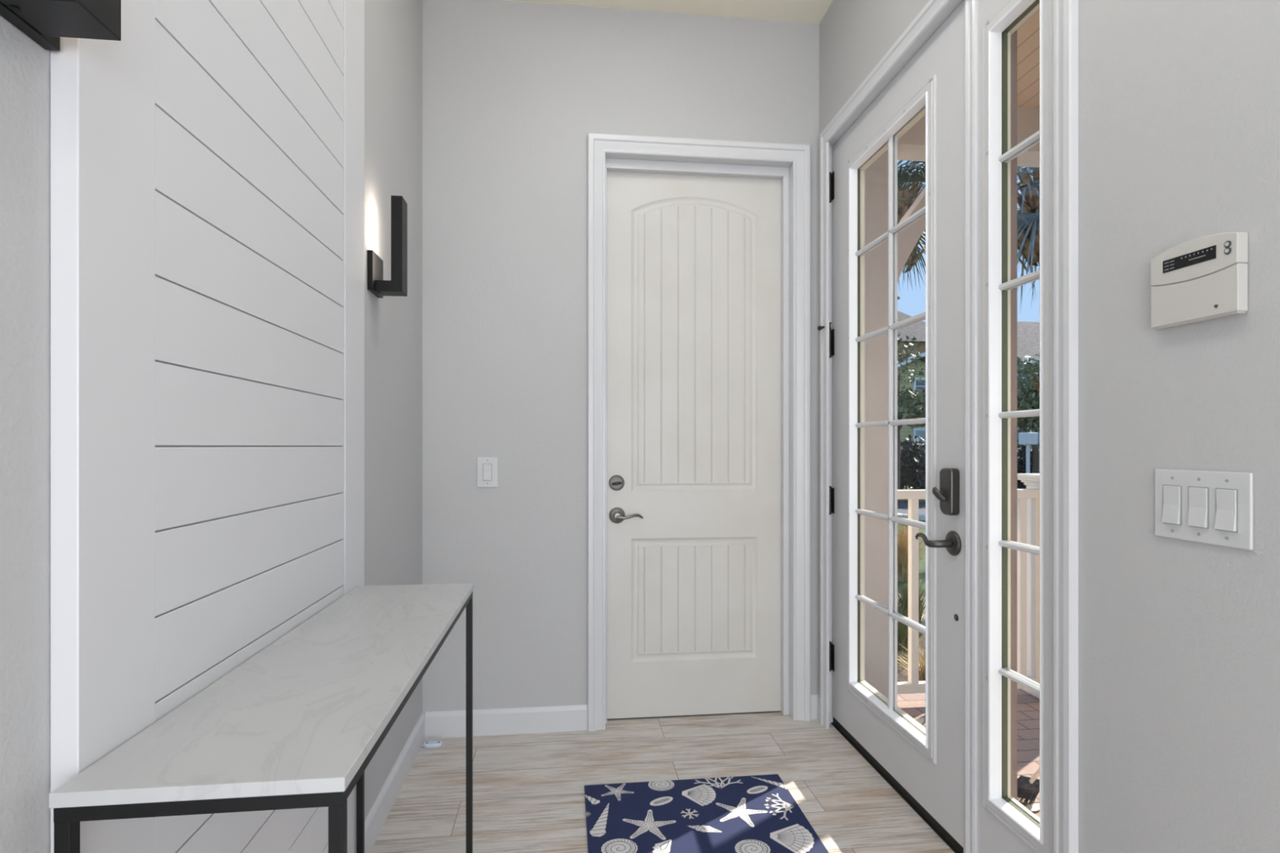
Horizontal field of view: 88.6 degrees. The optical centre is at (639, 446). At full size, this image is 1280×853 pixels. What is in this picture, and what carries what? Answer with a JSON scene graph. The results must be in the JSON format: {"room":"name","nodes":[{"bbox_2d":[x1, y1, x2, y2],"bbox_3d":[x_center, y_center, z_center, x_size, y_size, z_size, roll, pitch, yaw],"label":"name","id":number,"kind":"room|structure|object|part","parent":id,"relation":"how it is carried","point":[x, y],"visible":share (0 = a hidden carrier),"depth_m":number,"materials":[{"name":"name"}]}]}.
{"room":"entryway","nodes":[
{"label":"entryway","id":0,"kind":"room"},
{"bbox_2d":[50,0,364,852],"bbox_3d":[-0.719,-0.349,1.285,0.031,3.029,1.076,0,0,-7],"label":"wall","id":1,"kind":"structure","parent":0,"point":[207,159],"depth_m":1.00,"materials":[{"name":"grey wood"}]},
{"bbox_2d":[0,0,422,852],"bbox_3d":[-0.763,-0.333,0.864,0.150,3.065,3.690,0,0,-7],"label":"wall","id":2,"kind":"structure","parent":0,"point":[393,28],"depth_m":0.74,"materials":[{"name":"grey paint"}]},
{"bbox_2d":[0,0,120,50],"bbox_3d":[-0.620,-0.594,0.691,0.095,0.292,0.115,0,0,-7],"label":"wall sconce","id":3,"kind":"object","parent":2,"relation":"attached to","point":[45,22],"visible":1,"depth_m":0.70,"materials":[{"name":"black metal"}]},
{"bbox_2d":[367,195,407,297],"bbox_3d":[-0.770,-0.612,2.013,0.095,0.292,0.115,0,0,-7],"label":"wall sconce","id":4,"kind":"object","parent":2,"relation":"attached to","point":[397,286],"visible":1,"depth_m":1.98,"materials":[{"name":"black metal"}]},
{"bbox_2d":[364,711,425,852],"bbox_3d":[-0.682,1.147,0.873,0.013,0.105,3.690,0,0,-7],"label":"baseboard","id":5,"kind":"structure","parent":2,"relation":"attached to","point":[380,810],"depth_m":2.19,"materials":[{"name":"white wood"}]},
{"bbox_2d":[422,0,819,714],"bbox_3d":[-0.057,-0.333,2.882,2.010,3.065,0.160,0,0,-7],"label":"wall","id":6,"kind":"structure","parent":0,"point":[513,91],"depth_m":2.75,"materials":[{"name":"grey paint"}]},
{"bbox_2d":[476,457,497,487],"bbox_3d":[-0.635,0.107,2.729,0.085,0.127,0.012,0,0,-7],"label":"light switch","id":7,"kind":"object","parent":6,"relation":"attached to","point":[486,467],"visible":1,"depth_m":2.73,"materials":[{"name":"grey plastic"}]},
{"bbox_3d":[-0.635,0.107,2.729,0.037,0.071,0.002,0,0,-7],"label":"switch frame","id":8,"kind":"part","parent":7,"relation":"part of","materials":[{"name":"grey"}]},
{"bbox_2d":[425,693,819,738],"bbox_3d":[-0.046,1.147,2.796,1.687,0.105,0.013,0,0,-7],"label":"baseboard","id":9,"kind":"structure","parent":6,"relation":"attached to","point":[523,720],"depth_m":2.73,"materials":[{"name":"white wood"}]},
{"bbox_2d":[606,170,781,719],"bbox_3d":[0.252,-0.015,2.918,0.820,2.430,0.079,0,0,-7],"label":"door","id":10,"kind":"structure","parent":6,"relation":"in","point":[694,262],"depth_m":2.92,"materials":[{"name":"beige paint"}]},
{"bbox_3d":[-0.044,0.307,2.855,0.121,0.023,0.020,0,0,-10],"label":"lever handle","id":11,"kind":"part","parent":10,"relation":"part of","materials":[{"name":"grey metal"}]},
{"bbox_2d":[587,133,810,731],"bbox_3d":[0.263,-0.059,2.825,0.972,2.519,0.025,0,0,-7],"label":"trim","id":12,"kind":"structure","parent":6,"relation":"attached to","point":[598,144],"depth_m":2.81,"materials":[{"name":"white wood"}]},
{"bbox_2d":[605,153,792,724],"bbox_3d":[0.252,-0.030,2.907,0.860,2.460,0.141,0,0,-7],"label":"trim","id":13,"kind":"structure","parent":6,"relation":"attached to","point":[614,162],"depth_m":2.91,"materials":[{"name":"white wood"}]},
{"bbox_2d":[370,711,955,852],"bbox_3d":[0.313,1.260,-0.095,7.800,0.120,6.340,0,0,-7],"label":"floor","id":14,"kind":"structure","parent":0,"point":[528,789],"depth_m":2.38,"materials":[{"name":"brown wood"}]},
{"bbox_2d":[48,582,474,852],"bbox_3d":[-0.545,0.787,1.250,0.306,0.826,1.059,0,0,-7],"label":"console table","id":15,"kind":"object","parent":14,"relation":"on","point":[300,723],"visible":1,"depth_m":0.89,"materials":[{"name":"grey stone"}]},
{"bbox_3d":[-0.627,0.804,0.719,0.016,0.792,0.016,0,0,-7],"label":"leg","id":16,"kind":"part","parent":15,"relation":"part of","materials":[{"name":"black metal"}]},
{"bbox_3d":[-0.346,0.804,0.751,0.016,0.792,0.016,0,0,-7],"label":"leg","id":17,"kind":"part","parent":15,"relation":"part of","materials":[{"name":"black metal"}]},
{"bbox_3d":[-0.745,0.804,1.749,0.016,0.792,0.016,0,0,-7],"label":"leg","id":18,"kind":"part","parent":15,"relation":"part of","materials":[{"name":"black metal"}]},
{"bbox_3d":[-0.463,0.804,1.781,0.016,0.792,0.016,0,0,-7],"label":"leg","id":19,"kind":"part","parent":15,"relation":"part of","materials":[{"name":"black metal"}]},
{"bbox_2d":[423,740,442,748],"bbox_3d":[-0.828,1.191,2.623,0.074,0.018,0.038,0,0,-7],"label":"floor plate","id":20,"kind":"object","parent":14,"relation":"on","point":[430,744],"visible":1,"depth_m":2.61,"materials":[{"name":"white plastic"}]},
{"bbox_2d":[584,773,828,852],"bbox_3d":[0.215,1.196,1.805,0.703,0.006,1.098,0,0,-7],"label":"doormat","id":21,"kind":"object","parent":14,"relation":"on","point":[746,814],"visible":1,"depth_m":2.10,"materials":[{"name":"blue fabric"}]},
{"bbox_2d":[505,0,833,24],"bbox_3d":[0.316,-1.915,-0.120,7.800,0.100,6.290,0,0,-7],"label":"ceiling","id":22,"kind":"structure","parent":0,"point":[809,11],"depth_m":2.79,"materials":[{"name":"beige paint"}]},
{"bbox_2d":[864,149,888,698],"bbox_3d":[1.085,-0.205,3.445,0.387,3.110,0.200,0,0,-7],"label":"wall","id":23,"kind":"structure","parent":0,"point":[876,175],"depth_m":3.36,"materials":[{"name":"beige paint"}]},
{"bbox_2d":[897,688,1039,817],"bbox_3d":[1.890,1.575,1.675,1.585,0.450,4.100,0,0,-7],"label":"floor","id":24,"kind":"structure","parent":0,"point":[913,704],"depth_m":3.20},
{"bbox_2d":[915,717,924,724],"bbox_3d":[1.346,1.341,3.194,0.130,0.008,0.052,0,0,-38],"label":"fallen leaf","id":25,"kind":"object","parent":24,"relation":"on","point":[920,721],"visible":0.44,"depth_m":3.21,"materials":[{"name":"beige"}]},
{"bbox_2d":[1017,473,1039,698],"bbox_3d":[2.285,-0.092,3.527,0.340,2.884,0.340,0,0,-7],"label":"porch column","id":26,"kind":"structure","parent":24,"relation":"on","point":[1031,480],"depth_m":3.61,"materials":[{"name":"beige paint"}]},
{"bbox_2d":[897,106,1039,167],"bbox_3d":[2.051,-1.647,1.613,1.118,0.225,3.940,0,0,-7],"label":"beam","id":27,"kind":"structure","parent":26,"relation":"on","point":[911,146],"depth_m":3.41,"materials":[{"name":"beige paint"}]},
{"bbox_2d":[897,186,925,284],"bbox_3d":[1.572,-1.069,3.473,0.586,0.933,0.115,0,0,-7],"label":"brace","id":28,"kind":"object","parent":27,"relation":"attached to","point":[907,238],"visible":0.21,"depth_m":3.40,"materials":[{"name":"beige paint"}]},
{"bbox_2d":[897,488,1039,693],"bbox_3d":[1.720,0.756,3.462,0.875,1.057,0.060,0,0,-7],"label":"porch railing","id":29,"kind":"object","parent":26,"relation":"attached to","point":[913,685],"visible":0.29,"depth_m":3.48,"materials":[{"name":"beige paint"}]},
{"bbox_3d":[1.720,0.252,3.462,0.875,0.047,0.060,0,0,-7],"label":"rail","id":30,"kind":"part","parent":29,"relation":"part of","materials":[{"name":"beige paint"}]},
{"bbox_3d":[1.713,1.260,3.461,0.860,0.050,0.040,0,0,-7],"label":"rail","id":31,"kind":"part","parent":29,"relation":"part of","materials":[{"name":"beige paint"}]},
{"bbox_2d":[1017,768,1039,803],"bbox_3d":[1.290,0.851,1.986,0.086,1.006,1.133,0,0,17],"label":"broom","id":32,"kind":"object","parent":24,"relation":"on","point":[1028,788],"visible":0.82,"depth_m":2.40,"materials":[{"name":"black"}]},
{"bbox_3d":[1.289,0.787,1.911,0.013,0.877,0.991,0,0,16],"label":"handle","id":33,"kind":"part","parent":32,"relation":"part of","materials":[{"name":"beige"}]},
{"bbox_2d":[1025,803,1039,811],"bbox_3d":[1.468,1.342,2.440,0.094,0.007,0.045,0,0,-7],"label":"fallen leaf","id":34,"kind":"object","parent":24,"relation":"on","point":[1033,807],"visible":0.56,"depth_m":2.44,"materials":[{"name":"beige"}]},
{"bbox_2d":[1017,9,1039,108],"bbox_3d":[1.835,-1.810,1.669,1.475,0.100,4.100,0,0,-7],"label":"ceiling","id":35,"kind":"structure","parent":0,"point":[1028,34],"depth_m":3.02,"materials":[{"name":"beige wood"}]},
{"bbox_2d":[819,0,1279,852],"bbox_3d":[1.080,-0.333,1.074,0.160,3.065,3.690,0,0,-7],"label":"wall","id":36,"kind":"structure","parent":0,"point":[1179,100],"depth_m":1.23,"materials":[{"name":"grey paint"}]},
{"bbox_2d":[817,696,819,720],"bbox_3d":[0.995,1.147,1.058,0.013,0.105,3.676,0,0,-7],"label":"baseboard","id":37,"kind":"structure","parent":36,"relation":"attached to","point":[819,696],"depth_m":2.87,"materials":[{"name":"white wood"}]},
{"bbox_2d":[817,1,963,852],"bbox_3d":[0.872,-0.048,2.373,0.124,2.488,0.951,0,0,-7],"label":"door","id":38,"kind":"structure","parent":36,"relation":"in","point":[925,765],"depth_m":2.26,"materials":[{"name":"grey paint"}]},
{"bbox_3d":[0.882,-0.084,2.357,0.010,2.145,0.639,0,0,-7],"label":"glazing frame","id":39,"kind":"part","parent":38,"relation":"part of","materials":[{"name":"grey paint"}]},
{"bbox_3d":[0.923,-0.084,2.362,0.024,2.133,0.625,0,0,-7],"label":"glazing frame","id":40,"kind":"part","parent":38,"relation":"part of","materials":[{"name":"beige wood"}]},
{"bbox_3d":[0.886,0.284,1.993,0.067,0.036,0.121,0,0,-7],"label":"lever handle","id":41,"kind":"part","parent":38,"relation":"part of","materials":[{"name":"grey metal"}]},
{"bbox_2d":[831,722,959,852],"bbox_3d":[0.969,1.198,2.181,0.134,0.004,1.356,0,0,-7],"label":"trim","id":42,"kind":"structure","parent":36,"relation":"attached to","point":[901,795],"depth_m":2.25,"materials":[{"name":"black rubber"}]},
{"bbox_2d":[819,0,1078,852],"bbox_3d":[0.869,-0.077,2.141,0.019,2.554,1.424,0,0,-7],"label":"trim","id":43,"kind":"structure","parent":36,"relation":"attached to","point":[1065,11],"depth_m":1.47,"materials":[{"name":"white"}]},
{"bbox_2d":[963,0,978,852],"bbox_3d":[0.962,-0.050,1.867,0.059,2.491,0.068,0,0,-7],"label":"trim","id":44,"kind":"structure","parent":36,"relation":"attached to","point":[971,7],"depth_m":1.86,"materials":[{"name":"white wood"}]},
{"bbox_2d":[1010,30,1017,799],"bbox_3d":[1.007,-0.037,1.834,0.018,2.515,0.114,0,0,-7],"label":"trim","id":45,"kind":"structure","parent":36,"relation":"attached to","point":[1014,36],"depth_m":1.78,"materials":[{"name":"brown"}]},
{"bbox_2d":[978,0,1053,852],"bbox_3d":[0.983,-0.050,1.670,0.066,2.491,0.328,0,0,-7],"label":"window","id":46,"kind":"structure","parent":36,"relation":"in","point":[1006,825],"depth_m":1.76,"materials":[{"name":"grey paint"}]},
{"bbox_3d":[1.008,-0.084,1.680,0.015,2.143,0.290,0,0,-7],"label":"glazing frame","id":47,"kind":"part","parent":46,"relation":"part of","materials":[{"name":"beige wood"}]},
{"bbox_2d":[1151,231,1248,329],"bbox_3d":[0.978,-0.291,1.156,0.023,0.144,0.161,0,0,-7],"label":"alarm keypad","id":48,"kind":"object","parent":36,"relation":"attached to","point":[1203,278],"visible":1,"depth_m":1.14,"materials":[{"name":"grey plastic"}]},
{"bbox_2d":[1164,248,1212,271],"bbox_3d":[0.968,-0.330,1.160,0.001,0.015,0.090,0,0,-7],"label":"display","id":49,"kind":"object","parent":48,"relation":"attached to","point":[1188,259],"depth_m":1.16,"materials":[{"name":"black plastic"}]},
{"bbox_2d":[1155,469,1253,550],"bbox_3d":[0.984,0.106,1.155,0.012,0.127,0.177,0,0,-7],"label":"light switch","id":50,"kind":"object","parent":36,"relation":"attached to","point":[1215,508],"visible":1,"depth_m":1.14,"materials":[{"name":"grey plastic"}]},
{"bbox_3d":[0.978,0.107,1.206,0.002,0.071,0.037,0,0,-7],"label":"switch frame","id":51,"kind":"part","parent":50,"relation":"part of","materials":[{"name":"grey plastic"}]},
{"bbox_3d":[0.984,0.107,1.155,0.002,0.071,0.037,0,0,-7],"label":"switch frame","id":52,"kind":"part","parent":50,"relation":"part of","materials":[{"name":"grey plastic"}]},
{"bbox_3d":[0.990,0.107,1.106,0.002,0.071,0.037,0,0,-7],"label":"switch frame","id":53,"kind":"part","parent":50,"relation":"part of","materials":[{"name":"grey plastic"}]},
{"label":"outside","id":54,"kind":"structure","parent":0,"visible":0},
{"bbox_2d":[899,479,925,503],"bbox_3d":[24.770,1.900,42.278,103.200,0.200,95.600,0,0,-7],"label":"lawn","id":55,"kind":"structure","parent":54,"point":[922,501],"depth_m":21.66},
{"bbox_2d":[897,295,925,476],"bbox_3d":[15.370,-4.825,43.511,10.400,13.250,10.220,0,0,-7],"label":"house","id":56,"kind":"structure","parent":55,"relation":"on","point":[917,330],"depth_m":39.16,"materials":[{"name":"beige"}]},
{"bbox_3d":[16.724,-3.575,39.134,0.600,0.750,0.015,0,0,-7],"label":"pane","id":57,"kind":"part","parent":56,"relation":"part of","materials":[{"name":"clear glass"}]},
{"bbox_2d":[915,430,925,444],"bbox_3d":[16.776,-0.527,39.125,0.700,0.845,0.013,0,0,-7],"label":"blind","id":58,"kind":"object","parent":56,"relation":"hanging from","point":[919,433],"depth_m":39.12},
{"bbox_2d":[899,434,1039,489],"bbox_3d":[13.775,0.872,19.980,21.467,2.692,2.763,0,0,30],"label":"hedge","id":59,"kind":"object","parent":55,"relation":"on","point":[913,468],"visible":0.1,"depth_m":22.42,"materials":[{"name":"green plant"}]},
{"bbox_2d":[1017,321,1039,458],"bbox_3d":[26.187,-3.300,44.191,11.150,10.200,9.320,0,0,-7],"label":"house","id":60,"kind":"structure","parent":55,"relation":"on","point":[1028,332],"depth_m":41.41,"materials":[{"name":"grey"}]},
{"bbox_3d":[23.282,-0.200,39.882,0.900,1.600,0.015,0,0,-7],"label":"pane","id":61,"kind":"part","parent":60,"relation":"part of","materials":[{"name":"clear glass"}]},
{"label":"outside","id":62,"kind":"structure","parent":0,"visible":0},
{"bbox_2d":[897,633,925,681],"bbox_3d":[2.648,1.905,5.113,7.400,0.200,2.300,0,0,30],"label":"garden bed","id":63,"kind":"object","parent":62,"point":[904,677],"depth_m":5.32,"materials":[{"name":"beige gravel"}]},
{"bbox_2d":[897,568,925,635],"bbox_3d":[2.618,1.485,6.305,0.919,0.630,0.992,0,0,-7],"label":"ornamental grass","id":64,"kind":"object","parent":63,"relation":"on","point":[904,595],"depth_m":6.27,"materials":[{"name":"plant"}]},
{"bbox_2d":[897,603,925,666],"bbox_3d":[2.115,1.524,5.420,0.799,0.552,0.759,0,0,-7],"label":"ornamental grass","id":65,"kind":"object","parent":63,"relation":"on","point":[902,635],"depth_m":5.37,"materials":[{"name":"plant"}]},
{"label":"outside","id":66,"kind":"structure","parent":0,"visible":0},
{"bbox_2d":[897,520,925,596],"bbox_3d":[6.521,1.910,11.130,44.000,0.200,8.800,0,0,30],"label":"lawn","id":67,"kind":"structure","parent":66,"point":[922,569],"depth_m":9.78,"materials":[{"name":"green plant"}]},
{"bbox_2d":[897,160,925,290],"bbox_3d":[4.512,-1.962,12.010,3.471,7.565,3.449,0,0,42],"label":"fan palm","id":68,"kind":"object","parent":67,"relation":"on","point":[906,197],"visible":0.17,"depth_m":11.64,"materials":[{"name":"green plant"}]},
{"bbox_2d":[897,512,925,582],"bbox_3d":[3.542,1.318,8.814,1.511,0.964,1.464,0,0,-7],"label":"ornamental grass","id":69,"kind":"object","parent":67,"relation":"on","point":[902,542],"depth_m":8.70,"materials":[{"name":"brown plant"}]},
{"bbox_2d":[924,166,1039,306],"bbox_3d":[6.267,-1.791,10.016,3.745,7.227,3.827,0,0,18],"label":"fan palm","id":70,"kind":"object","parent":67,"relation":"on","point":[1028,214],"visible":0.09,"depth_m":9.84,"materials":[{"name":"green plant"}]},
{"bbox_2d":[1018,432,1037,488],"bbox_3d":[7.098,0.779,12.000,0.200,2.059,0.260,0,0,-7],"label":"mailbox","id":71,"kind":"object","parent":67,"relation":"on","point":[1028,439],"visible":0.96,"depth_m":11.98,"materials":[{"name":"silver metal"}]},
{"bbox_3d":[7.098,0.889,12.000,0.044,1.839,0.044,0,0,-7],"label":"post","id":72,"kind":"part","parent":71,"relation":"part of","materials":[{"name":"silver metal"}]},
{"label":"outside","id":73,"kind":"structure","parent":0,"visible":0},
{"bbox_2d":[897,502,925,514],"bbox_3d":[10.287,1.950,17.558,44.000,0.200,5.300,0,0,30],"label":"road","id":74,"kind":"structure","parent":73,"point":[902,508],"depth_m":19.61,"materials":[{"name":"grey asphalt"}]},
{"bbox_2d":[897,331,925,505],"bbox_3d":[7.942,-0.829,20.183,3.364,5.263,2.439,0,0,32],"label":"tree","id":75,"kind":"object","parent":74,"relation":"on","point":[913,406],"visible":0.32,"depth_m":19.63,"materials":[{"name":"green plant"}]},
{"bbox_2d":[897,513,925,520],"bbox_3d":[8.846,1.875,15.099,44.000,0.350,0.400,0,0,30],"label":"kerb","id":76,"kind":"object","parent":74,"relation":"on","point":[922,517],"depth_m":16.19,"materials":[{"name":"white concrete"}]},
{"bbox_2d":[1017,354,1039,473],"bbox_3d":[11.359,-0.499,19.041,2.779,4.605,2.352,0,0,-7],"label":"tree","id":77,"kind":"object","parent":74,"relation":"on","point":[1030,401],"visible":0.24,"depth_m":18.86,"materials":[{"name":"green plant"}]},
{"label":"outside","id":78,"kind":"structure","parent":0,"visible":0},
{"bbox_2d":[897,593,925,626],"bbox_3d":[3.892,1.900,6.644,18.000,0.200,1.600,0,0,30],"label":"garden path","id":79,"kind":"structure","parent":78,"point":[924,615],"depth_m":7.03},
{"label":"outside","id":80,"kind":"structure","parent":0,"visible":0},
{"bbox_3d":[7.647,1.900,1.677,12.425,0.200,7.600,0,0,-7],"label":"planting bed","id":81,"kind":"object","parent":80,"visible":0},
{"bbox_2d":[897,640,925,680],"bbox_3d":[2.111,1.585,4.672,0.698,0.429,0.704,0,0,-7],"label":"ornamental grass","id":82,"kind":"object","parent":81,"relation":"on","point":[922,673],"depth_m":4.71,"materials":[{"name":"beige plant"}]}
]}

